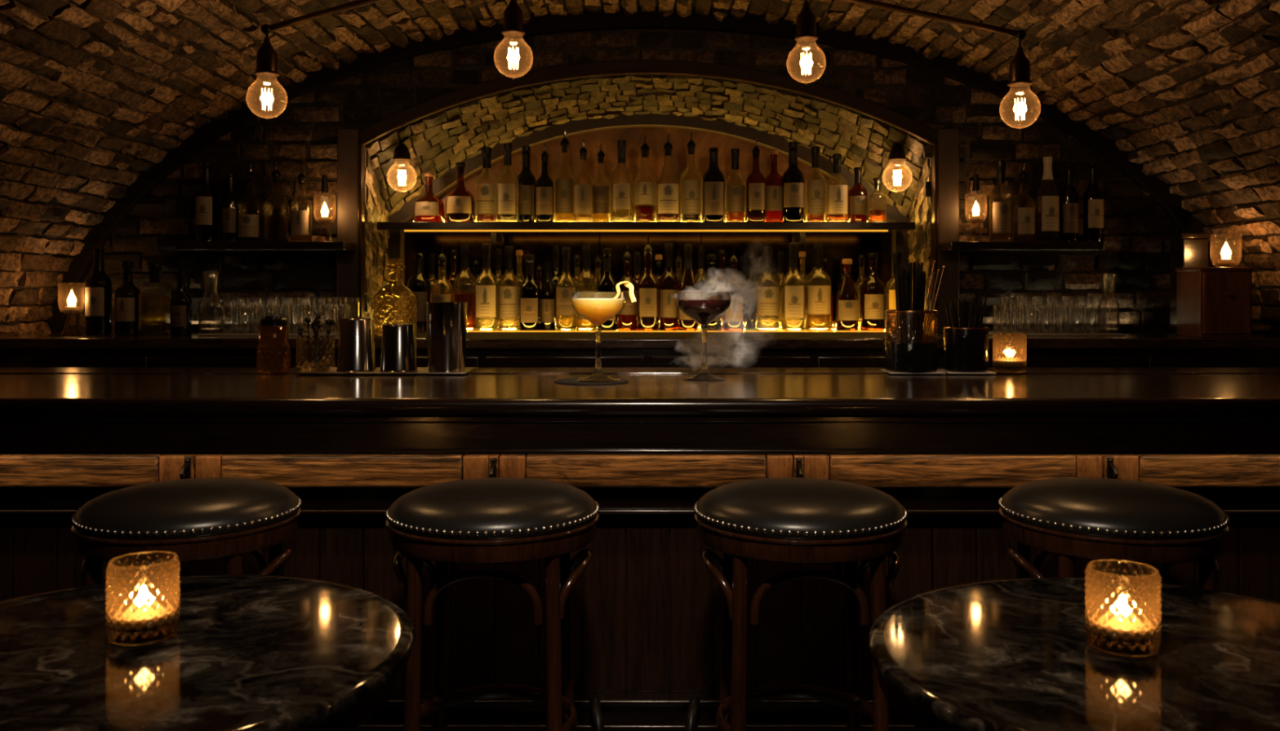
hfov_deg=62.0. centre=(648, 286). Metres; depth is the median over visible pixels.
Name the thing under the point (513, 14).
socket
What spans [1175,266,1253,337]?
drawer box
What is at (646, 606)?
bar
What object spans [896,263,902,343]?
straw
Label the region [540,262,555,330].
liquor bottle
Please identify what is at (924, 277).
straw
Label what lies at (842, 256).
liquor bottle
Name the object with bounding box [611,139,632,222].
liquor bottle
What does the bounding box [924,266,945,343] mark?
straw
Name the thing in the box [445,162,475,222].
liquor bottle
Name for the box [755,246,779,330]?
liquor bottle
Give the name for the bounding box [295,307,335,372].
tumbler
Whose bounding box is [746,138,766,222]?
liquor bottle
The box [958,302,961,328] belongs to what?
straw
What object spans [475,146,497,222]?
liquor bottle
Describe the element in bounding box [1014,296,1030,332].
glass
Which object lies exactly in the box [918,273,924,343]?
straw
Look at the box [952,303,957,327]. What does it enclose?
straw
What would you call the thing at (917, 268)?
straw
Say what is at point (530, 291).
liquor bottle
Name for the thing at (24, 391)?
countertop
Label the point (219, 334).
bar mat
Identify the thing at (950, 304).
straw
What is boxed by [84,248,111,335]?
wine bottle
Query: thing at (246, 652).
marble table
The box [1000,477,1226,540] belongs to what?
cushion
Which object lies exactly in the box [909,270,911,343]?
straw
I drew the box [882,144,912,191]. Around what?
pendant
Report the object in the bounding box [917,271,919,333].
straw
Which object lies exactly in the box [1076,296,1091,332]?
glass
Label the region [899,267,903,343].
straw
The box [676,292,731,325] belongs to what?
bowl
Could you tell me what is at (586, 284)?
liquor bottle
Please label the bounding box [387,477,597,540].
cushion
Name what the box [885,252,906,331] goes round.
liquor bottle
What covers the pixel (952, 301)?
straw
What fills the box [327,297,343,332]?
glass
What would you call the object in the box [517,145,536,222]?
liquor bottle
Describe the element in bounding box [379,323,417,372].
tin
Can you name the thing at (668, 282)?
liquor bottle
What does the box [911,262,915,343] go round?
straw
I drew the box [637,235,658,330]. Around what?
liquor bottle
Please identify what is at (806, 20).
socket
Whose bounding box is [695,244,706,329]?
liquor bottle
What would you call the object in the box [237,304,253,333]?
glass
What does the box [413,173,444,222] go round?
liquor bottle
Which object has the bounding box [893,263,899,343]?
straw
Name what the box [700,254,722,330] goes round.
liquor bottle
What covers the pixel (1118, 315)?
glass carafe
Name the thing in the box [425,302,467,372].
tin
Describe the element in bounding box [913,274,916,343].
straw
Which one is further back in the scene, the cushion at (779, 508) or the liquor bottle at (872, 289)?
the liquor bottle at (872, 289)
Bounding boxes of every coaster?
[554,377,628,385]
[880,369,946,373]
[937,369,996,373]
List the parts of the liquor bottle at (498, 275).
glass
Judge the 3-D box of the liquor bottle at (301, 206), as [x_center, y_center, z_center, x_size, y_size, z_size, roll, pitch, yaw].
[-1.264,-0.301,3.884,0.073,0.278,0.074,0,0,0]
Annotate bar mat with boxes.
[197,330,339,336]
[988,330,1124,336]
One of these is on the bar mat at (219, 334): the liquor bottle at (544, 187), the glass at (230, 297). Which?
the glass at (230, 297)
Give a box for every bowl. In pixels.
[570,292,626,325]
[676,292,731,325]
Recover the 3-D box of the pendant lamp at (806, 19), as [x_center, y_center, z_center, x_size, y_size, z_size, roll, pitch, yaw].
[0.401,-0.630,2.700,0.100,0.234,0.100,0,0,0]
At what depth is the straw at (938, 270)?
2.92 m
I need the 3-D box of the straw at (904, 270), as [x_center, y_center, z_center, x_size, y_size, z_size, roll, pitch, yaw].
[0.703,0.084,2.903,0.006,0.266,0.020,0,0,36]
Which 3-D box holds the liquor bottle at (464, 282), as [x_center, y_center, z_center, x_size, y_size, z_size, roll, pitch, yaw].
[-0.714,0.002,4.160,0.090,0.336,0.090,0,0,0]
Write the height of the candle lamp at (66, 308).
0.184 m
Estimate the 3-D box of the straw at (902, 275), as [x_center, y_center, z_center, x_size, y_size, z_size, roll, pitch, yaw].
[0.700,0.091,2.913,0.017,0.252,0.006,0,0,-37]
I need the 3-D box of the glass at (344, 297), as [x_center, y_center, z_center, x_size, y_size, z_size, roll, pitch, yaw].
[-1.074,0.101,3.860,0.056,0.125,0.056,0,0,0]
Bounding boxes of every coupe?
[570,281,635,382]
[676,292,731,382]
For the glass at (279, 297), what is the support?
on the bar mat at (219, 334)
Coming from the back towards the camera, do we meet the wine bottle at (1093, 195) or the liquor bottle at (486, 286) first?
the liquor bottle at (486, 286)
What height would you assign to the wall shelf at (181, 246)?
0.030 m
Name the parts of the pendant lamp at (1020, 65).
cord, bulb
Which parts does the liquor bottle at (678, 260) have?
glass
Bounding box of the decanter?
[372,258,417,336]
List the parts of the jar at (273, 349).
lid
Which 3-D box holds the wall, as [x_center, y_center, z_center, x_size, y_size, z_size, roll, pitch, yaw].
[0.000,0.057,4.229,4.600,2.286,0.525,0,0,0]
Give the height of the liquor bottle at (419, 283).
0.303 m
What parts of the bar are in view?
timber rail, timber rail, ledge moulding, cove moulding, timber rail, panel, timber rail, timber rail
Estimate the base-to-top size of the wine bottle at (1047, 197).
0.311 m
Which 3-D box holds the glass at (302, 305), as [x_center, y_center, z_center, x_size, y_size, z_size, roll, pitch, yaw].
[-1.187,0.113,3.740,0.052,0.100,0.052,0,0,0]
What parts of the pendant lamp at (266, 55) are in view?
bulb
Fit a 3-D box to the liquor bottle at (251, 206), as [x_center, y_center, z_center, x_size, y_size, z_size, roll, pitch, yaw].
[-1.450,-0.305,3.884,0.082,0.286,0.083,0,0,0]
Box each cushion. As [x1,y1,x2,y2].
[73,477,299,540]
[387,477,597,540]
[696,477,905,540]
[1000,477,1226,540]
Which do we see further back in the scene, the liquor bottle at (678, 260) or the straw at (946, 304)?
the liquor bottle at (678, 260)
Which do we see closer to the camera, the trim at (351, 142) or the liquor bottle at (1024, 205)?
the liquor bottle at (1024, 205)
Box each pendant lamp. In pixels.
[245,34,287,118]
[493,0,533,77]
[786,0,826,84]
[999,39,1040,130]
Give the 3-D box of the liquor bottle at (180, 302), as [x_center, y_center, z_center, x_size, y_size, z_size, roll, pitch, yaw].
[-1.657,0.058,3.779,0.071,0.225,0.072,0,0,0]
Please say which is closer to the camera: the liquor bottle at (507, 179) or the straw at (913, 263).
the straw at (913, 263)
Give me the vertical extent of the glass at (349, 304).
0.100 m
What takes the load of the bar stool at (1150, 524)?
on the floor
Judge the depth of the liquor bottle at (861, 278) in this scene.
4.28 m
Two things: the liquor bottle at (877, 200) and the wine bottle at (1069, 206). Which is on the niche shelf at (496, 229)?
the liquor bottle at (877, 200)
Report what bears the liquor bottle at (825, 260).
on the countertop at (747, 348)
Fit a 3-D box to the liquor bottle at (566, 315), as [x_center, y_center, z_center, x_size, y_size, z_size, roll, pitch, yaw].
[-0.317,0.009,4.119,0.081,0.322,0.082,0,0,0]
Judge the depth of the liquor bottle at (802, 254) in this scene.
4.29 m
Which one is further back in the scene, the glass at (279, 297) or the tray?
the glass at (279, 297)
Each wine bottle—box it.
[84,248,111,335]
[195,164,217,241]
[221,173,239,241]
[1036,156,1059,241]
[1060,164,1079,241]
[1083,163,1103,241]
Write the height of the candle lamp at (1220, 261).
0.113 m
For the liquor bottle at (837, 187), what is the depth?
4.12 m
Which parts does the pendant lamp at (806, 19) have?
bulb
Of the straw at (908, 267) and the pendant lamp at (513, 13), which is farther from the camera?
the straw at (908, 267)
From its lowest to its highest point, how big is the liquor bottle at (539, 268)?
0.286 m
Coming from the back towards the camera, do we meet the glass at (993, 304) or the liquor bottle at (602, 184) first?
the liquor bottle at (602, 184)
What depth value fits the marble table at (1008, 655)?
1.28 m
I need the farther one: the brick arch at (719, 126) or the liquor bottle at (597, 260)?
the brick arch at (719, 126)
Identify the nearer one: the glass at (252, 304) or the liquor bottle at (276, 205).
the glass at (252, 304)
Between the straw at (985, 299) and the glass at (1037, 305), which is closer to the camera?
the straw at (985, 299)
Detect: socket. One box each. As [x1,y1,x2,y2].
[254,36,279,77]
[392,143,411,160]
[502,0,524,36]
[794,1,817,42]
[888,144,906,160]
[1007,47,1032,87]
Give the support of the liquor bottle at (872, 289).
on the countertop at (747, 348)
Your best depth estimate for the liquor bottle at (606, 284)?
4.09 m
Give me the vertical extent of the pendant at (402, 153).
0.196 m
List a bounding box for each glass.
[221,305,236,333]
[230,297,246,332]
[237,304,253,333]
[246,297,262,332]
[253,304,269,333]
[262,297,279,318]
[279,297,295,332]
[286,305,302,333]
[295,297,311,332]
[302,305,317,333]
[311,297,327,332]
[318,304,333,333]
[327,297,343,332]
[334,304,350,333]
[343,297,359,317]
[992,304,1007,333]
[999,296,1014,332]
[1008,305,1022,333]
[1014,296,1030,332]
[1023,305,1038,333]
[1030,296,1045,332]
[1038,305,1053,333]
[1045,296,1060,332]
[1053,304,1069,333]
[1061,296,1075,332]
[1069,304,1084,333]
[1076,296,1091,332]
[1084,304,1100,333]
[1091,296,1106,332]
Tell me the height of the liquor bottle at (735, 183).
0.298 m
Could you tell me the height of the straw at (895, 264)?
0.281 m
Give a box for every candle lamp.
[57,283,85,335]
[313,174,336,241]
[964,173,986,241]
[1209,233,1242,266]
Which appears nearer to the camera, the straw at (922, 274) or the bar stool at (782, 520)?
the bar stool at (782, 520)
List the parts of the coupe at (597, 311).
stem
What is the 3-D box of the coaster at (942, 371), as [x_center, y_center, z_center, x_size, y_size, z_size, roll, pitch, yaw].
[0.875,0.233,2.930,0.127,0.003,0.124,0,0,0]
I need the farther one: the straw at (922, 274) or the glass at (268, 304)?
the glass at (268, 304)
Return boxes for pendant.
[386,143,417,191]
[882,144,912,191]
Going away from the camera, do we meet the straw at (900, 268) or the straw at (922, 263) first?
the straw at (922, 263)
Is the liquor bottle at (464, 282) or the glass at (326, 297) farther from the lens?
the liquor bottle at (464, 282)
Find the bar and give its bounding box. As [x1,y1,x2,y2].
[0,415,1279,730]
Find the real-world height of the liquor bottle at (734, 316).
0.320 m
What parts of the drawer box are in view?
lid, drawer, knob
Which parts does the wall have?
mirror panel, mirror panel, copper panel, mirror panel, mirror panel, mirror panel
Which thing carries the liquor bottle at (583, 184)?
on the niche shelf at (496, 229)
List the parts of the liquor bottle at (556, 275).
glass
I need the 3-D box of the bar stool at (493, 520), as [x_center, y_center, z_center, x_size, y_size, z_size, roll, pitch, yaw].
[-0.299,0.794,2.060,0.408,0.813,0.408,0,0,-24]
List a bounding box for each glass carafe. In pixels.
[198,271,224,333]
[1097,274,1119,333]
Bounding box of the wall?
[66,28,1182,332]
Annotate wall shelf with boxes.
[175,241,355,251]
[939,241,1104,251]
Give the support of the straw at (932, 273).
in the jar at (922, 357)
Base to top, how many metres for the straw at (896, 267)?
0.274 m
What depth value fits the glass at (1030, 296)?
3.86 m
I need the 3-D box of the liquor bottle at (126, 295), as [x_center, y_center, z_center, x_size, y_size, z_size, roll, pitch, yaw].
[-1.846,0.038,3.779,0.085,0.263,0.086,0,0,0]
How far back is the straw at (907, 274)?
2.90 m
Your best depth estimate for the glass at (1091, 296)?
3.86 m
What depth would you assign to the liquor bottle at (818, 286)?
4.12 m
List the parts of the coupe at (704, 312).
stem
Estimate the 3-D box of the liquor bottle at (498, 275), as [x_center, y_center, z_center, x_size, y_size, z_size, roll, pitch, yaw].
[-0.604,0.007,4.295,0.060,0.326,0.060,0,0,0]
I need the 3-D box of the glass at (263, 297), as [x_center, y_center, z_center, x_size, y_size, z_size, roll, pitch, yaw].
[-1.368,0.101,3.860,0.056,0.125,0.056,0,0,0]
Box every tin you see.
[336,317,377,373]
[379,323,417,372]
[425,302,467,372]
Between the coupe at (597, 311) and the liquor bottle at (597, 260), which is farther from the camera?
the liquor bottle at (597, 260)
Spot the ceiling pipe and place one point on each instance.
(265, 28)
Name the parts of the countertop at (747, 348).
door, door, door, door, door, door, door, door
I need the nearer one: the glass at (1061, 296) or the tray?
the tray
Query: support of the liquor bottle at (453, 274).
on the countertop at (747, 348)
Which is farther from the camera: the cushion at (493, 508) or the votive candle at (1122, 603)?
the cushion at (493, 508)
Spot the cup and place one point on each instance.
(965, 349)
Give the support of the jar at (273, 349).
on the countertop at (24, 391)
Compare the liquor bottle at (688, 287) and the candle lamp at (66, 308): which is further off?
the liquor bottle at (688, 287)
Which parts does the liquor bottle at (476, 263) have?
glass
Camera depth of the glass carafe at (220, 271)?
3.76 m
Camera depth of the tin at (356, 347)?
2.87 m
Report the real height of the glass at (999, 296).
0.130 m
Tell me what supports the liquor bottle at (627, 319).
on the countertop at (747, 348)
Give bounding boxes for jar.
[256,315,291,373]
[884,309,937,373]
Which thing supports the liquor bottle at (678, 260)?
on the countertop at (747, 348)
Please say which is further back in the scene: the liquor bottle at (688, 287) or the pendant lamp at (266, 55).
the liquor bottle at (688, 287)
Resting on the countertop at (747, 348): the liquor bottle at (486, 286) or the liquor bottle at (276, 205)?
the liquor bottle at (486, 286)
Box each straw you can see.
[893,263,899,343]
[895,263,899,339]
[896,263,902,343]
[896,266,900,343]
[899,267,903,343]
[899,275,902,343]
[901,274,905,343]
[903,269,907,343]
[906,266,909,293]
[906,273,909,343]
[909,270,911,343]
[911,262,913,319]
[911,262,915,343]
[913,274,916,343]
[915,266,919,343]
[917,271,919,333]
[917,275,921,343]
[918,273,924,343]
[920,262,923,275]
[920,273,925,343]
[921,272,934,343]
[923,260,935,323]
[923,269,939,343]
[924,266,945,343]
[945,302,951,327]
[949,302,954,327]
[951,300,955,327]
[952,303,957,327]
[954,299,959,328]
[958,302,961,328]
[960,302,964,328]
[978,297,986,328]
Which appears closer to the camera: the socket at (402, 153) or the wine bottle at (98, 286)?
the wine bottle at (98, 286)
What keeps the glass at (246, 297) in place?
on the bar mat at (219, 334)
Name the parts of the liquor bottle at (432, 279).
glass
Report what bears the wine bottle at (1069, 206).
on the wall shelf at (950, 246)
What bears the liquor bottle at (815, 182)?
on the niche shelf at (496, 229)
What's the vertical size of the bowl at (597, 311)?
0.091 m
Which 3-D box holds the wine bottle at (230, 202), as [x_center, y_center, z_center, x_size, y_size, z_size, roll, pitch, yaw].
[-1.523,-0.287,3.884,0.062,0.250,0.063,0,0,0]
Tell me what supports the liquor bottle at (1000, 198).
on the wall shelf at (950, 246)
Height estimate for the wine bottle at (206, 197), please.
0.286 m
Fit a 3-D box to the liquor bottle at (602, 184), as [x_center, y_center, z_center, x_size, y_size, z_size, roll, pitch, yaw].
[-0.186,-0.409,4.219,0.076,0.320,0.078,0,0,0]
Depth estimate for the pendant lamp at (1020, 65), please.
2.69 m
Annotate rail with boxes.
[589,696,700,730]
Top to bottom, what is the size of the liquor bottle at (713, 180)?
0.293 m
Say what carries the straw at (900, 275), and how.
in the jar at (922, 357)
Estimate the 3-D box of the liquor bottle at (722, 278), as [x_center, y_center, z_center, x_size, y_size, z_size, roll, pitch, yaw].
[0.299,0.009,4.295,0.060,0.322,0.060,0,0,0]
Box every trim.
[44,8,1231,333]
[337,59,959,333]
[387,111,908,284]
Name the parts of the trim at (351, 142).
post, post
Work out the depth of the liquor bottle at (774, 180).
4.18 m
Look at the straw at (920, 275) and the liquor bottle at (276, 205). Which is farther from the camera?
the liquor bottle at (276, 205)
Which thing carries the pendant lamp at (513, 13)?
hanging from the ceiling pipe
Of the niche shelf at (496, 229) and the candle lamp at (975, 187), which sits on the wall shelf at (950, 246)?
the candle lamp at (975, 187)
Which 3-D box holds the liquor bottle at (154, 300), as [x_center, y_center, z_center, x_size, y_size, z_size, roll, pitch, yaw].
[-1.750,0.043,3.780,0.090,0.255,0.090,0,0,0]
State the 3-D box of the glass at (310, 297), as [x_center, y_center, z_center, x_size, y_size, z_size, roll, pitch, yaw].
[-1.250,0.101,3.860,0.056,0.125,0.056,0,0,0]
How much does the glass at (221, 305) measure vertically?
0.100 m
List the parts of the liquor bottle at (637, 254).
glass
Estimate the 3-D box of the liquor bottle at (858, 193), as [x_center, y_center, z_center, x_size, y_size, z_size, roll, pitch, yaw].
[0.832,-0.362,4.219,0.076,0.224,0.078,0,0,0]
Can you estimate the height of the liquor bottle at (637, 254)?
0.313 m
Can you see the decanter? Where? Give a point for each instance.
(394, 303)
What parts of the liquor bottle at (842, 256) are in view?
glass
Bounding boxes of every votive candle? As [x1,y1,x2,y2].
[105,551,180,646]
[992,333,1026,373]
[1084,560,1161,657]
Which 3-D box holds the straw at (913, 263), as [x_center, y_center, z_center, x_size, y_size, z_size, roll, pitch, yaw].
[0.733,0.075,2.943,0.006,0.284,0.008,1,-1,0]
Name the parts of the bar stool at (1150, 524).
leg, leg, nailhead trim, leg, leg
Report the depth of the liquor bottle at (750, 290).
4.27 m
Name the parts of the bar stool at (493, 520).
leg, leg, nailhead trim, leg, leg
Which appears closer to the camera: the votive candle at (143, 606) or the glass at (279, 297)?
the votive candle at (143, 606)
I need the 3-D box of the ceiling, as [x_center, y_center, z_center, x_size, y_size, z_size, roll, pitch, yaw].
[0.000,-0.454,0.910,4.932,1.556,6.220,0,0,0]
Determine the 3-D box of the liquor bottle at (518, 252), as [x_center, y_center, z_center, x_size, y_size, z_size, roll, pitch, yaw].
[-0.520,0.010,4.295,0.060,0.319,0.060,0,0,0]
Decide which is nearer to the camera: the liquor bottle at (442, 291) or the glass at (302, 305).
the glass at (302, 305)
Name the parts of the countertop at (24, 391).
rail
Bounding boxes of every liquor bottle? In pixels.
[114,260,139,335]
[138,262,171,335]
[170,271,191,335]
[238,164,262,241]
[263,162,288,241]
[291,166,311,241]
[407,253,431,330]
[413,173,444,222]
[428,253,436,288]
[431,245,453,302]
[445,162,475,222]
[447,248,457,302]
[453,244,475,330]
[472,251,479,279]
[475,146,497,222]
[475,243,498,330]
[494,248,502,283]
[497,142,518,222]
[497,245,519,330]
[515,249,524,284]
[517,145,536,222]
[519,254,541,330]
[535,143,554,222]
[536,257,542,289]
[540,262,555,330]
[551,244,560,293]
[553,129,575,222]
[555,247,576,330]
[573,139,593,222]
[573,254,580,283]
[576,244,596,330]
[592,142,610,222]
[595,248,600,328]
[597,248,617,330]
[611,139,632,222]
[617,244,637,330]
[633,135,656,222]
[633,251,640,284]
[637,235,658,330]
[655,254,662,281]
[657,133,679,222]
[658,243,679,330]
[675,248,681,283]
[678,244,697,330]
[680,131,702,222]
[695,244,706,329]
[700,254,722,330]
[702,147,724,222]
[716,248,728,329]
[724,148,745,222]
[724,248,743,330]
[744,244,757,329]
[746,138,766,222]
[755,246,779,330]
[764,149,782,222]
[776,251,784,329]
[781,243,804,330]
[782,141,804,222]
[799,251,806,282]
[804,146,826,222]
[804,242,831,330]
[822,248,833,328]
[826,153,848,222]
[835,253,846,296]
[835,258,857,330]
[848,167,867,222]
[854,254,865,328]
[860,253,884,330]
[868,177,886,222]
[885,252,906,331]
[989,160,1012,241]
[1012,163,1035,241]
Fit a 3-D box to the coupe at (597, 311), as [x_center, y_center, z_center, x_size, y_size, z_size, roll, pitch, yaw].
[-0.121,0.110,2.652,0.143,0.248,0.137,0,0,-32]
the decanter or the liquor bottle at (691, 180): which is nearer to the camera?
the decanter
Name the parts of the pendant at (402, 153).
bulb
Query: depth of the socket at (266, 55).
2.68 m
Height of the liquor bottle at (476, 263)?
0.314 m
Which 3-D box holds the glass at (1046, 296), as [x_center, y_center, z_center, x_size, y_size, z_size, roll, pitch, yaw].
[1.468,0.098,3.860,0.052,0.130,0.052,0,0,0]
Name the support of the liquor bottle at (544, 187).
on the niche shelf at (496, 229)
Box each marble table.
[0,574,414,730]
[867,577,1279,730]
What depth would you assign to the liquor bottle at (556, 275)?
4.28 m
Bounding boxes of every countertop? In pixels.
[0,326,1279,367]
[0,367,1279,415]
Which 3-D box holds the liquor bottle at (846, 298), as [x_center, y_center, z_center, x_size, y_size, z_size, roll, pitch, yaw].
[0.770,0.031,4.119,0.084,0.278,0.085,0,0,0]
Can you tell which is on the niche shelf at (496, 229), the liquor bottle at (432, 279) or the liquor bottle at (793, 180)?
the liquor bottle at (793, 180)
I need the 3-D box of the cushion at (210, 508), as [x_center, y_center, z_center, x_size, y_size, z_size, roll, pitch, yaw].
[-0.885,0.415,2.060,0.401,0.056,0.401,0,0,-3]
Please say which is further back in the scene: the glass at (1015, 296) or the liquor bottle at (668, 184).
the liquor bottle at (668, 184)
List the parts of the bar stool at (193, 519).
leg, nailhead trim, leg, leg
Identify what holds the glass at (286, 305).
on the bar mat at (219, 334)
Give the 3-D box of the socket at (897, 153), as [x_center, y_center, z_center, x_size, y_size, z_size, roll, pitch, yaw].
[0.950,-0.514,4.060,0.069,0.059,0.069,0,0,0]
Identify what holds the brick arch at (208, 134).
attached to the wall
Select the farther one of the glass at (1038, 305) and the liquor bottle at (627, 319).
the liquor bottle at (627, 319)
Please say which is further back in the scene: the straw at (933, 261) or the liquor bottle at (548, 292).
the liquor bottle at (548, 292)
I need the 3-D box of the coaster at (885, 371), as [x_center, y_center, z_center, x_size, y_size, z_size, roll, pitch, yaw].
[0.728,0.233,2.930,0.149,0.003,0.124,0,0,0]
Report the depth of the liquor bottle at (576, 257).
4.29 m
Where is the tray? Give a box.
[295,367,476,373]
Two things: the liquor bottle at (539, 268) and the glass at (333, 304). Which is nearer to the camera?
the glass at (333, 304)
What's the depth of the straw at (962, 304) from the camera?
2.89 m
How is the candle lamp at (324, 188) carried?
on the wall shelf at (181, 246)
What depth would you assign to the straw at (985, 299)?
2.92 m
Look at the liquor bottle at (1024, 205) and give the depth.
3.85 m
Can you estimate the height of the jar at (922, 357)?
0.168 m
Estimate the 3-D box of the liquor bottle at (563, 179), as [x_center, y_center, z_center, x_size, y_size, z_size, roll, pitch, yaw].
[-0.330,-0.437,4.219,0.089,0.375,0.090,0,0,0]
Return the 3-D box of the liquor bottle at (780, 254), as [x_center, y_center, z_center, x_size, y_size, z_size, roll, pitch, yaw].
[0.535,0.013,4.295,0.060,0.313,0.060,0,0,0]
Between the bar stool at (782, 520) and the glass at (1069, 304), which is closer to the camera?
the bar stool at (782, 520)
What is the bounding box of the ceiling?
[0,0,1279,337]
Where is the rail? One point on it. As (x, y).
(594, 702)
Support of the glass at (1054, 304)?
on the bar mat at (990, 332)
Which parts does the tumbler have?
cut glass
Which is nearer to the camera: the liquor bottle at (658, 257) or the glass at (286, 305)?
the glass at (286, 305)
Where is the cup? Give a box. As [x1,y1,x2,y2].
[943,326,988,373]
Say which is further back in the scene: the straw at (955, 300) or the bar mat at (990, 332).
the bar mat at (990, 332)
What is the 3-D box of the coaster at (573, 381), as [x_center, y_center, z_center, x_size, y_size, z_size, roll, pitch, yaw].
[-0.141,0.236,2.665,0.186,0.004,0.186,0,0,0]
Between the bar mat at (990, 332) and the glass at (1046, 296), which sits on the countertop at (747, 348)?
the bar mat at (990, 332)
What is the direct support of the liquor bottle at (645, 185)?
on the niche shelf at (496, 229)
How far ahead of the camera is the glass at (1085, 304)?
3.74 m
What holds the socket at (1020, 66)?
attached to the pendant lamp at (1020, 65)
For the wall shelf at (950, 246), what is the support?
attached to the wall
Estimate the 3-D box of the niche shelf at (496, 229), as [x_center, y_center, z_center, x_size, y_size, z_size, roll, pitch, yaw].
[-0.007,-0.215,4.205,2.065,0.081,0.250,0,0,0]
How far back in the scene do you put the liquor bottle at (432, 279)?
4.29 m
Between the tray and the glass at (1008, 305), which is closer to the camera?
the tray
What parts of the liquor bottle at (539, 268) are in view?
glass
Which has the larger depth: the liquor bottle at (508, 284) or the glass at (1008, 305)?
the liquor bottle at (508, 284)
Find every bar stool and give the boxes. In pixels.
[70,477,301,586]
[385,477,599,730]
[693,477,907,730]
[998,477,1230,591]
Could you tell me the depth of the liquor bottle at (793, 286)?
4.08 m
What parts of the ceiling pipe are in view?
pipe arm, pipe arm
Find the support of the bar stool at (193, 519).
on the floor
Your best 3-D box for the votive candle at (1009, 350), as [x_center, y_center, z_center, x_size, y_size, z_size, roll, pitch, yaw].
[0.995,0.182,2.930,0.090,0.105,0.090,0,0,0]
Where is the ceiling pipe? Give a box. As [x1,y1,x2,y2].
[260,0,1026,39]
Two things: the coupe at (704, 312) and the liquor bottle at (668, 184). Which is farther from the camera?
the liquor bottle at (668, 184)
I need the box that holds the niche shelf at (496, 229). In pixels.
[377,222,915,244]

